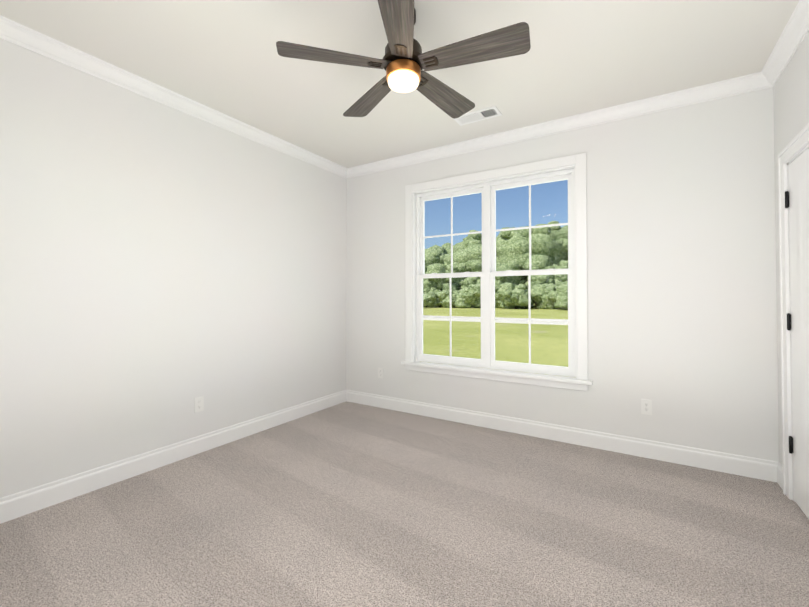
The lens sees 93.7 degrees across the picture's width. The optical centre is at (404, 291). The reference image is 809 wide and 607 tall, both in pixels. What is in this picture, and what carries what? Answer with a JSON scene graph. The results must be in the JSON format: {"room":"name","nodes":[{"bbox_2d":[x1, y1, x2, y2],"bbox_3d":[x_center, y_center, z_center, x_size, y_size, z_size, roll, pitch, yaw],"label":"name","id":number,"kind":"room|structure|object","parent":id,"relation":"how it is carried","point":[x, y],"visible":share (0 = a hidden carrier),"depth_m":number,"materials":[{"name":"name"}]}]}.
{"room":"empty bedroom","nodes":[
{"label":"empty bedroom","id":0,"kind":"room"},
{"bbox_2d":[0,39,346,497],"bbox_3d":[-1.724,-0.094,2.999,0.150,2.740,3.970,-1,-1,32],"label":"wall","id":1,"kind":"structure","parent":0,"point":[162,267],"depth_m":2.66,"materials":[{"name":"paint"}]},
{"bbox_2d":[0,390,343,523],"bbox_3d":[-1.656,1.208,2.931,0.014,0.134,3.600,-1,-1,32],"label":"baseboard","id":2,"kind":"structure","parent":1,"relation":"attached to","point":[22,503],"depth_m":2.64,"materials":[{"name":"paint"}]},
{"bbox_2d":[0,15,347,176],"bbox_3d":[-1.632,-1.419,2.957,0.074,0.092,3.480,-1,-1,32],"label":"crown molding","id":3,"kind":"structure","parent":1,"relation":"attached to","point":[13,32],"depth_m":2.64,"materials":[{"name":"paint"}]},
{"bbox_2d":[195,396,203,412],"bbox_3d":[-1.623,0.894,2.997,0.007,0.114,0.070,-1,-1,32],"label":"outlet","id":4,"kind":"object","parent":1,"relation":"attached to","point":[199,404],"visible":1,"depth_m":3.00,"materials":[{"name":"white plastic"}]},
{"bbox_2d":[0,0,798,167],"bbox_3d":[-0.069,-1.540,1.994,4.047,0.120,3.970,-1,-1,32],"label":"ceiling","id":5,"kind":"structure","parent":0,"point":[578,57],"depth_m":2.35,"materials":[{"name":"paint"}]},
{"bbox_2d":[276,0,530,118],"bbox_3d":[0.023,-1.279,2.013,1.231,0.402,1.225,-1,-1,32],"label":"ceiling fan","id":6,"kind":"object","parent":5,"relation":"hanging from","point":[404,61],"visible":1,"depth_m":1.91,"materials":[{"name":"wood"}]},
{"bbox_2d":[453,106,501,125],"bbox_3d":[0.604,-1.456,3.158,0.370,0.012,0.170,-1,-1,32],"label":"ceiling vent","id":7,"kind":"object","parent":5,"relation":"in","point":[480,115],"visible":1,"depth_m":3.15,"materials":[{"name":"white metal"}]},
{"bbox_2d":[0,401,808,606],"bbox_3d":[-0.069,1.319,1.948,4.047,0.120,3.970,-1,-1,32],"label":"floor","id":8,"kind":"structure","parent":0,"point":[347,504],"depth_m":2.00,"materials":[{"name":"carpet"}]},
{"bbox_2d":[346,87,778,461],"bbox_3d":[0.939,-0.085,3.593,3.747,2.740,0.150,-1,-1,32],"label":"wall","id":9,"kind":"structure","parent":0,"point":[681,287],"depth_m":2.91,"materials":[{"name":"paint"}]},
{"bbox_2d":[378,367,382,377],"bbox_3d":[-0.269,0.912,4.235,0.070,0.114,0.007,-1,-1,32],"label":"outlet","id":10,"kind":"object","parent":9,"relation":"attached to","point":[380,372],"visible":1,"depth_m":4.23,"materials":[{"name":"white plastic"}]},
{"bbox_2d":[405,153,587,379],"bbox_3d":[0.801,-0.201,3.667,1.765,1.885,0.163,-1,-1,32],"label":"window","id":11,"kind":"structure","parent":9,"relation":"in","point":[488,273],"depth_m":3.63,"materials":[{"name":"white plastic"}]},
{"bbox_2d":[423,317,567,324],"bbox_3d":[-5.751,2.206,34.237,480.000,0.030,3.200,-1,-1,32],"label":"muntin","id":12,"kind":"object","parent":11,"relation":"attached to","point":[503,321],"depth_m":25.81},
{"bbox_2d":[401,361,592,390],"bbox_3d":[0.768,0.786,3.599,1.835,0.092,0.108,-1,-1,32],"label":"window sill","id":13,"kind":"structure","parent":9,"relation":"attached to","point":[565,382],"depth_m":3.49,"materials":[{"name":"paint"}]},
{"bbox_2d":[344,72,774,178],"bbox_3d":[0.880,-1.410,3.519,3.747,0.092,0.074,-1,-1,32],"label":"crown molding","id":14,"kind":"structure","parent":9,"relation":"attached to","point":[750,82],"depth_m":3.15,"materials":[{"name":"paint"}]},
{"bbox_2d":[344,390,782,489],"bbox_3d":[0.889,1.217,3.492,3.747,0.134,0.040,-1,-1,32],"label":"baseboard","id":15,"kind":"structure","parent":9,"relation":"attached to","point":[768,470],"depth_m":3.09,"materials":[{"name":"paint"}]},
{"bbox_2d":[641,399,651,414],"bbox_3d":[1.860,0.890,2.913,0.070,0.114,0.007,-1,-1,32],"label":"outlet","id":16,"kind":"object","parent":9,"relation":"attached to","point":[646,407],"visible":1,"depth_m":2.91,"materials":[{"name":"white plastic"}]},
{"bbox_2d":[773,31,808,464],"bbox_3d":[1.586,-0.127,0.943,0.150,2.740,3.970,-1,-1,32],"label":"wall","id":17,"kind":"structure","parent":0,"point":[791,101],"depth_m":2.34,"materials":[{"name":"paint"}]},
{"bbox_2d":[760,0,808,87],"bbox_3d":[1.489,-1.450,1.018,0.074,0.092,3.480,-1,-1,32],"label":"crown molding","id":18,"kind":"structure","parent":17,"relation":"attached to","point":[793,35],"depth_m":2.20,"materials":[{"name":"paint"}]},
{"bbox_2d":[778,123,808,501],"bbox_3d":[2.181,0.191,1.920,0.176,2.136,1.012,-1,-1,32],"label":"door frame","id":19,"kind":"structure","parent":17,"relation":"attached to","point":[797,144],"depth_m":2.33,"materials":[{"name":"paint"}]},
{"bbox_2d":[785,147,808,518],"bbox_3d":[2.118,0.238,1.969,0.108,2.027,0.829,-1,-1,32],"label":"closet door","id":20,"kind":"structure","parent":17,"relation":"in","point":[797,198],"depth_m":2.19,"materials":[{"name":"paint"}]},
{"label":"outside","id":21,"kind":"structure","parent":0,"visible":0},
{"bbox_2d":[420,304,575,377],"bbox_3d":[33.162,3.462,96.850,480.000,0.500,440.000,-1,-1,32],"label":"lawn","id":22,"kind":"structure","parent":21,"point":[556,341],"depth_m":15.82,"materials":[{"name":"green plant"}]},
{"bbox_2d":[423,292,435,307],"bbox_3d":[3.710,1.351,61.792,3.319,2.612,3.048,-1,-1,32],"label":"tree","id":23,"kind":"object","parent":22,"relation":"on","point":[427,299],"depth_m":60.88,"materials":[{"name":"green plant"}]},
{"bbox_2d":[423,278,437,292],"bbox_3d":[4.747,0.000,67.507,4.138,5.494,4.187,-1,-1,32],"label":"tree","id":24,"kind":"object","parent":22,"relation":"on","point":[432,285],"depth_m":66.17,"materials":[{"name":"green plant"}]},
{"bbox_2d":[423,291,440,307],"bbox_3d":[4.370,1.642,63.513,4.348,3.259,4.486,-1,-1,32],"label":"tree","id":25,"kind":"object","parent":22,"relation":"on","point":[437,302],"depth_m":61.79,"materials":[{"name":"green plant"}]},
{"bbox_2d":[425,249,444,272],"bbox_3d":[4.283,-2.876,76.462,10.418,11.765,9.534,-1,-1,32],"label":"tree","id":26,"kind":"object","parent":22,"relation":"on","point":[435,256],"depth_m":73.38,"materials":[{"name":"green plant"}]},
{"bbox_2d":[425,263,462,291],"bbox_3d":[7.413,-1.110,67.735,7.176,7.722,8.042,-1,-1,32],"label":"tree","id":27,"kind":"object","parent":22,"relation":"on","point":[445,283],"depth_m":65.17,"materials":[{"name":"green plant"}]},
{"bbox_2d":[427,242,460,255],"bbox_3d":[9.179,-3.864,80.276,15.700,13.626,13.434,-1,-1,32],"label":"tree","id":28,"kind":"object","parent":22,"relation":"on","point":[445,250],"depth_m":77.75,"materials":[{"name":"green plant"}]},
{"bbox_2d":[437,290,455,307],"bbox_3d":[7.141,1.357,61.184,4.036,3.038,4.383,-1,-1,32],"label":"tree","id":29,"kind":"object","parent":22,"relation":"on","point":[443,296],"depth_m":59.55,"materials":[{"name":"green plant"}]},
{"bbox_2d":[453,230,481,251],"bbox_3d":[14.659,-4.654,78.447,13.697,15.146,12.868,-1,-1,32],"label":"tree","id":30,"kind":"object","parent":22,"relation":"on","point":[463,244],"depth_m":74.39,"materials":[{"name":"green plant"}]},
{"bbox_2d":[455,284,480,307],"bbox_3d":[10.243,0.867,58.508,5.053,4.025,4.606,-1,-1,32],"label":"tree","id":31,"kind":"object","parent":22,"relation":"on","point":[470,293],"depth_m":57.08,"materials":[{"name":"green plant"}]},
{"bbox_2d":[460,271,480,288],"bbox_3d":[11.906,-0.367,64.446,5.663,6.131,5.112,-1,-1,32],"label":"tree","id":32,"kind":"object","parent":22,"relation":"on","point":[471,280],"depth_m":63.17,"materials":[{"name":"green plant"}]},
{"bbox_2d":[443,240,497,289],"bbox_3d":[11.892,-3.425,69.847,13.255,12.417,12.087,-1,-1,32],"label":"tree","id":33,"kind":"object","parent":22,"relation":"on","point":[461,258],"depth_m":65.84,"materials":[{"name":"green plant"}]},
{"bbox_2d":[495,292,500,307],"bbox_3d":[14.981,1.272,59.078,5.334,3.685,4.755,-1,-1,32],"label":"tree","id":34,"kind":"object","parent":22,"relation":"on","point":[498,302],"depth_m":57.32,"materials":[{"name":"green plant"}]},
{"bbox_2d":[495,261,524,305],"bbox_3d":[15.331,-1.102,59.886,6.404,7.456,6.751,-1,-1,32],"label":"tree","id":35,"kind":"object","parent":22,"relation":"on","point":[512,266],"depth_m":58.51,"materials":[{"name":"green plant"}]},
{"bbox_2d":[500,302,522,308],"bbox_3d":[15.920,1.489,56.262,3.532,2.829,3.754,-1,-1,32],"label":"tree","id":36,"kind":"object","parent":22,"relation":"on","point":[503,306],"depth_m":55.52,"materials":[{"name":"green plant"}]},
{"bbox_2d":[496,226,532,269],"bbox_3d":[19.226,-4.290,66.914,13.013,14.054,14.004,-1,-1,32],"label":"tree","id":37,"kind":"object","parent":22,"relation":"on","point":[508,244],"depth_m":62.35,"materials":[{"name":"green plant"}]},
{"bbox_2d":[497,282,532,308],"bbox_3d":[15.920,0.609,54.685,5.040,3.871,5.459,-1,-1,32],"label":"tree","id":38,"kind":"object","parent":22,"relation":"on","point":[519,296],"depth_m":53.15,"materials":[{"name":"green plant"}]},
{"bbox_2d":[497,221,567,306],"bbox_3d":[23.045,-4.525,64.361,16.138,14.450,13.464,-1,-1,32],"label":"tree","id":39,"kind":"object","parent":22,"relation":"on","point":[555,246],"depth_m":60.74,"materials":[{"name":"green plant"}]},
{"bbox_2d":[524,266,553,287],"bbox_3d":[20.654,-0.628,57.900,4.926,6.446,4.678,-1,-1,32],"label":"tree","id":40,"kind":"object","parent":22,"relation":"on","point":[548,280],"depth_m":56.11,"materials":[{"name":"green plant"}]},
{"bbox_2d":[531,284,559,308],"bbox_3d":[20.797,1.060,54.411,5.709,4.391,5.702,-1,-1,32],"label":"tree","id":41,"kind":"object","parent":22,"relation":"on","point":[543,292],"depth_m":53.22,"materials":[{"name":"green plant"}]},
{"bbox_2d":[545,261,567,285],"bbox_3d":[23.547,-1.061,58.803,5.685,7.340,6.579,-1,-1,32],"label":"tree","id":42,"kind":"object","parent":22,"relation":"on","point":[559,279],"depth_m":56.80,"materials":[{"name":"green plant"}]},
{"bbox_2d":[551,282,567,309],"bbox_3d":[22.280,0.646,50.084,5.500,4.561,5.868,-1,-1,32],"label":"tree","id":43,"kind":"object","parent":22,"relation":"on","point":[561,302],"depth_m":49.21,"materials":[{"name":"green plant"}]}
]}

